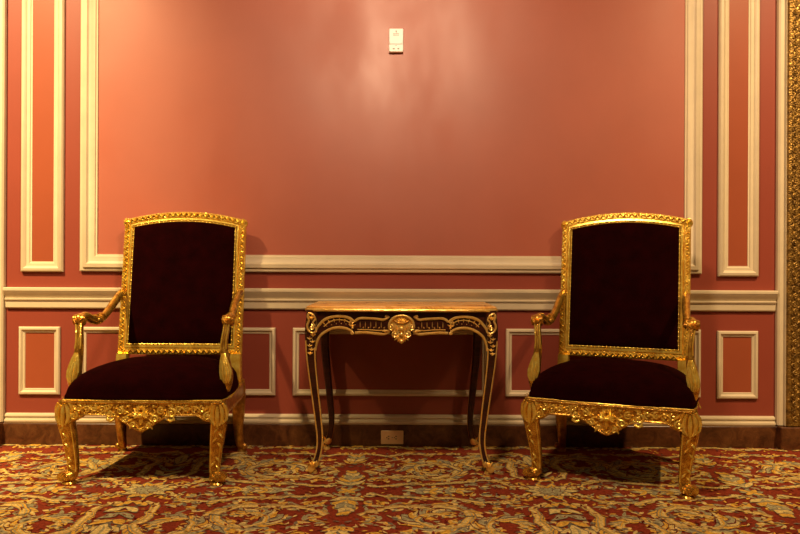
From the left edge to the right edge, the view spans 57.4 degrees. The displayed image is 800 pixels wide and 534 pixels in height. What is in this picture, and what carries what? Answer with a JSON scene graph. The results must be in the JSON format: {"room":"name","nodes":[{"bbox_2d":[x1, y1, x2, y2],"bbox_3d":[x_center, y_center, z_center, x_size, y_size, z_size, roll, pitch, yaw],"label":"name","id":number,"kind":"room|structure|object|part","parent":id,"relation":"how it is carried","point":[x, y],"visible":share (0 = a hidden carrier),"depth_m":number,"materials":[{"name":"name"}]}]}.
{"room":"hotel lobby","nodes":[
{"label":"hotel lobby","id":0,"kind":"room"},
{"bbox_2d":[5,0,776,416],"bbox_3d":[0.004,-0.800,3.901,7.200,3.520,0.122,0,0,0],"label":"wall","id":1,"kind":"structure","parent":0,"point":[496,124],"depth_m":3.84,"materials":[{"name":"red paint"}]},
{"bbox_2d":[0,421,3,445],"bbox_3d":[-2.180,0.876,3.814,0.204,0.128,0.076,0,0,0],"label":"trim","id":2,"kind":"structure","parent":1,"relation":"attached to","point":[1,423],"depth_m":3.81,"materials":[{"name":"brown wood"}]},
{"bbox_2d":[0,0,6,421],"bbox_3d":[-2.088,-0.830,3.824,0.036,3.278,0.056,0,0,0],"label":"trim","id":3,"kind":"structure","parent":1,"relation":"attached to","point":[3,3],"depth_m":3.82,"materials":[{"name":"beige paint"}]},
{"bbox_2d":[18,326,60,394],"bbox_3d":[-1.894,0.491,3.833,0.216,0.356,0.018,0,0,0],"label":"trim","id":4,"kind":"structure","parent":1,"relation":"attached to","point":[23,330],"depth_m":3.83,"materials":[{"name":"beige paint"}]},
{"bbox_2d":[21,0,64,271],"bbox_3d":[-1.874,-1.122,3.829,0.221,2.293,0.026,0,0,0],"label":"trim","id":5,"kind":"structure","parent":1,"relation":"attached to","point":[27,265],"depth_m":3.83,"materials":[{"name":"beige paint"}]},
{"bbox_2d":[82,327,275,395],"bbox_3d":[-1.168,0.495,3.833,1.026,0.356,0.018,0,0,0],"label":"trim","id":6,"kind":"structure","parent":1,"relation":"attached to","point":[271,331],"depth_m":3.83,"materials":[{"name":"beige paint"}]},
{"bbox_2d":[3,422,776,447],"bbox_3d":[-0.053,0.887,3.837,4.052,0.126,0.030,0,0,0],"label":"baseboard","id":7,"kind":"structure","parent":1,"relation":"attached to","point":[13,433],"depth_m":3.82,"materials":[{"name":"brown wood"}]},
{"bbox_2d":[4,413,775,425],"bbox_3d":[-0.052,0.800,3.834,4.035,0.051,0.035,0,0,0],"label":"trim","id":8,"kind":"structure","parent":1,"relation":"attached to","point":[343,419],"depth_m":3.82,"materials":[{"name":"beige paint"}]},
{"bbox_2d":[293,328,486,396],"bbox_3d":[-0.050,0.500,3.833,1.027,0.356,0.018,0,0,0],"label":"trim","id":9,"kind":"structure","parent":1,"relation":"attached to","point":[296,331],"depth_m":3.83,"materials":[{"name":"beige paint"}]},
{"bbox_2d":[3,287,777,311],"bbox_3d":[-0.050,0.170,3.825,4.035,0.110,0.054,0,0,0],"label":"trim","id":10,"kind":"structure","parent":1,"relation":"attached to","point":[15,297],"depth_m":3.81,"materials":[{"name":"beige paint"}]},
{"bbox_2d":[80,0,702,273],"bbox_3d":[-0.043,-1.116,3.825,3.261,2.289,0.034,0,0,0],"label":"trim","id":11,"kind":"structure","parent":1,"relation":"attached to","point":[90,260],"depth_m":3.82,"materials":[{"name":"beige paint"}]},
{"bbox_2d":[381,430,402,443],"bbox_3d":[-0.041,0.891,3.817,0.117,0.072,0.009,0,0,0],"label":"power outlet","id":12,"kind":"object","parent":1,"relation":"attached to","point":[387,436],"visible":1,"depth_m":3.82,"materials":[{"name":"beige plastic"}]},
{"bbox_2d":[393,434,398,440],"bbox_3d":[-0.021,0.891,3.816,0.027,0.033,0.004,0,0,0],"label":"socket","id":13,"kind":"object","parent":12,"relation":"attached to","point":[395,436],"depth_m":3.81,"materials":[{"name":"beige plastic"}]},
{"bbox_2d":[389,29,402,52],"bbox_3d":[-0.020,-1.187,3.826,0.075,0.124,0.027,0,0,0],"label":"wall control","id":14,"kind":"object","parent":1,"relation":"attached to","point":[395,35],"visible":1,"depth_m":3.82,"materials":[{"name":"white plastic"}]},
{"bbox_2d":[505,329,700,397],"bbox_3d":[1.067,0.505,3.833,1.024,0.356,0.018,0,0,0],"label":"trim","id":15,"kind":"structure","parent":1,"relation":"attached to","point":[509,392],"depth_m":3.83,"materials":[{"name":"beige paint"}]},
{"bbox_2d":[716,331,757,398],"bbox_3d":[1.773,0.514,3.833,0.214,0.356,0.018,0,0,0],"label":"trim","id":16,"kind":"structure","parent":1,"relation":"attached to","point":[720,394],"depth_m":3.83,"materials":[{"name":"beige paint"}]},
{"bbox_2d":[717,0,759,275],"bbox_3d":[1.781,-1.101,3.829,0.210,2.301,0.026,0,0,0],"label":"trim","id":17,"kind":"structure","parent":1,"relation":"attached to","point":[752,268],"depth_m":3.83,"materials":[{"name":"beige paint"}]},
{"bbox_2d":[775,0,787,425],"bbox_3d":[1.998,-0.812,3.824,0.036,3.278,0.056,0,0,0],"label":"trim","id":18,"kind":"structure","parent":1,"relation":"attached to","point":[782,5],"depth_m":3.81,"materials":[{"name":"beige paint"}]},
{"bbox_2d":[776,425,799,449],"bbox_3d":[2.074,0.895,3.814,0.204,0.128,0.076,0,0,0],"label":"trim","id":19,"kind":"structure","parent":1,"relation":"attached to","point":[788,437],"depth_m":3.78,"materials":[{"name":"brown wood"}]},
{"bbox_2d":[786,0,799,425],"bbox_3d":[2.093,-0.812,3.817,0.158,3.278,0.070,0,0,0],"label":"trim","id":20,"kind":"structure","parent":1,"relation":"attached to","point":[793,16],"depth_m":3.79,"materials":[{"name":"gold metal"}]},
{"bbox_2d":[0,444,799,533],"bbox_3d":[-0.004,0.938,2.046,7.200,0.004,3.692,0,0,0],"label":"floor","id":21,"kind":"structure","parent":0,"point":[141,489],"depth_m":3.06,"materials":[{"name":"red carpet"}]},
{"bbox_2d":[54,212,247,485],"bbox_3d":[-1.103,0.325,3.438,0.746,1.220,0.696,0,0,0],"label":"armchair","id":22,"kind":"object","parent":21,"relation":"on","point":[182,291],"visible":1,"depth_m":3.65,"materials":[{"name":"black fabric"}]},
{"bbox_3d":[-1.429,0.750,3.140,0.082,0.366,0.081,0,0,0],"label":"leg","id":23,"kind":"part","parent":22,"relation":"part of","materials":[{"name":"gold metal"}]},
{"bbox_3d":[-1.411,0.188,3.471,0.060,0.163,0.463,0,0,7],"label":"armrest","id":24,"kind":"part","parent":22,"relation":"part of","materials":[{"name":"gold metal"}]},
{"bbox_3d":[-1.400,0.747,3.683,0.082,0.374,0.104,0,0,0],"label":"leg","id":25,"kind":"part","parent":22,"relation":"part of","materials":[{"name":"brown metal"}]},
{"bbox_3d":[-1.105,0.637,3.131,0.670,0.132,0.054,0,0,0],"label":"seat frame","id":26,"kind":"part","parent":22,"relation":"part of","materials":[{"name":"gold metal"}]},
{"bbox_3d":[-1.105,0.569,3.315,0.738,0.006,0.426,0,0,0],"label":"nailhead trim","id":27,"kind":"part","parent":22,"relation":"part of","materials":[{"name":"gold metal"}]},
{"bbox_2d":[64,355,238,400],"bbox_3d":[-1.104,0.501,3.390,0.706,0.164,0.571,0,0,0],"label":"seat cushion","id":28,"kind":"object","parent":22,"relation":"on","point":[161,377],"depth_m":3.15,"materials":[{"name":"red fabric"}]},
{"bbox_3d":[-1.102,0.075,3.696,0.528,0.628,0.098,0,0,0],"label":"nailhead trim","id":29,"kind":"part","parent":22,"relation":"part of","materials":[{"name":"gold metal"}]},
{"bbox_3d":[-1.102,0.078,3.710,0.530,0.636,0.128,0,0,0],"label":"backrest","id":30,"kind":"part","parent":22,"relation":"part of","materials":[{"name":"red fabric"}]},
{"bbox_3d":[-1.103,0.158,3.702,0.640,0.884,0.169,0,0,0],"label":"frame","id":31,"kind":"part","parent":22,"relation":"part of","materials":[{"name":"gold metal"}]},
{"bbox_3d":[-0.782,0.753,3.140,0.082,0.366,0.081,0,0,0],"label":"leg","id":32,"kind":"part","parent":22,"relation":"part of","materials":[{"name":"gold metal"}]},
{"bbox_3d":[-0.794,0.191,3.471,0.059,0.163,0.463,0,0,-7],"label":"armrest","id":33,"kind":"part","parent":22,"relation":"part of","materials":[{"name":"gold metal"}]},
{"bbox_3d":[-0.780,0.605,3.410,0.054,0.060,0.534,0,0,-4],"label":"rail","id":34,"kind":"part","parent":22,"relation":"part of","materials":[{"name":"brown metal"}]},
{"bbox_3d":[-0.810,0.750,3.683,0.082,0.374,0.104,0,0,0],"label":"leg","id":35,"kind":"part","parent":22,"relation":"part of","materials":[{"name":"brown metal"}]},
{"bbox_2d":[305,301,497,474],"bbox_3d":[0.005,0.559,3.544,0.884,0.762,0.513,0,0,0],"label":"console table","id":36,"kind":"object","parent":21,"relation":"on","point":[401,319],"visible":1,"depth_m":3.32,"materials":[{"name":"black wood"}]},
{"bbox_3d":[-0.392,0.559,3.329,0.082,0.727,0.066,0,0,0],"label":"leg","id":37,"kind":"part","parent":36,"relation":"part of","materials":[{"name":"brown wood"}]},
{"bbox_3d":[-0.376,0.559,3.767,0.080,0.727,0.066,0,0,0],"label":"leg","id":38,"kind":"part","parent":36,"relation":"part of","materials":[{"name":"brown wood"}]},
{"bbox_3d":[-0.218,0.298,3.314,0.353,0.163,0.013,0,0,0],"label":"gilt moulding","id":39,"kind":"part","parent":36,"relation":"part of","materials":[{"name":"gold metal"}]},
{"bbox_3d":[0.232,0.300,3.314,0.353,0.163,0.013,0,0,0],"label":"gilt moulding","id":40,"kind":"part","parent":36,"relation":"part of","materials":[{"name":"gold metal"}]},
{"bbox_3d":[0.387,0.562,3.767,0.080,0.727,0.066,0,0,0],"label":"leg","id":41,"kind":"part","parent":36,"relation":"part of","materials":[{"name":"brown wood"}]},
{"bbox_3d":[0.403,0.562,3.329,0.082,0.727,0.066,0,0,0],"label":"leg","id":42,"kind":"part","parent":36,"relation":"part of","materials":[{"name":"brown wood"}]},
{"bbox_2d":[520,212,701,499],"bbox_3d":[1.004,0.335,3.384,0.746,1.220,0.696,0,0,23],"label":"armchair","id":43,"kind":"object","parent":21,"relation":"on","point":[625,292],"visible":1,"depth_m":3.52,"materials":[{"name":"black fabric"}]},
{"bbox_3d":[0.587,0.759,3.239,0.082,0.366,0.081,0,0,23],"label":"leg","id":44,"kind":"part","parent":43,"relation":"part of","materials":[{"name":"gold metal"}]},
{"bbox_3d":[0.734,0.198,3.536,0.060,0.163,0.463,0,0,30],"label":"armrest","id":45,"kind":"part","parent":43,"relation":"part of","materials":[{"name":"gold metal"}]},
{"bbox_3d":[0.828,0.757,3.726,0.082,0.374,0.104,0,0,23],"label":"leg","id":46,"kind":"part","parent":43,"relation":"part of","materials":[{"name":"brown metal"}]},
{"bbox_3d":[0.881,0.646,3.102,0.670,0.132,0.054,0,0,23],"label":"seat frame","id":47,"kind":"part","parent":43,"relation":"part of","materials":[{"name":"gold metal"}]},
{"bbox_3d":[0.954,0.578,3.271,0.738,0.006,0.426,0,0,23],"label":"nailhead trim","id":48,"kind":"part","parent":43,"relation":"part of","materials":[{"name":"gold metal"}]},
{"bbox_2d":[529,358,697,408],"bbox_3d":[0.984,0.510,3.340,0.706,0.164,0.571,0,0,23],"label":"seat cushion","id":49,"kind":"object","parent":43,"relation":"on","point":[590,383],"depth_m":3.13,"materials":[{"name":"red fabric"}]},
{"bbox_3d":[1.113,0.088,3.634,0.530,0.636,0.128,0,0,23],"label":"backrest","id":50,"kind":"part","parent":43,"relation":"part of","materials":[{"name":"red fabric"}]},
{"bbox_3d":[1.107,0.085,3.621,0.528,0.628,0.098,0,0,23],"label":"nailhead trim","id":51,"kind":"part","parent":43,"relation":"part of","materials":[{"name":"gold metal"}]},
{"bbox_3d":[1.109,0.168,3.626,0.640,0.884,0.169,0,0,23],"label":"frame","id":52,"kind":"part","parent":43,"relation":"part of","materials":[{"name":"gold metal"}]},
{"bbox_3d":[1.181,0.762,2.983,0.082,0.366,0.081,0,0,23],"label":"leg","id":53,"kind":"part","parent":43,"relation":"part of","materials":[{"name":"gold metal"}]},
{"bbox_3d":[1.301,0.201,3.292,0.059,0.163,0.463,0,0,16],"label":"armrest","id":54,"kind":"part","parent":43,"relation":"part of","materials":[{"name":"gold metal"}]}
]}

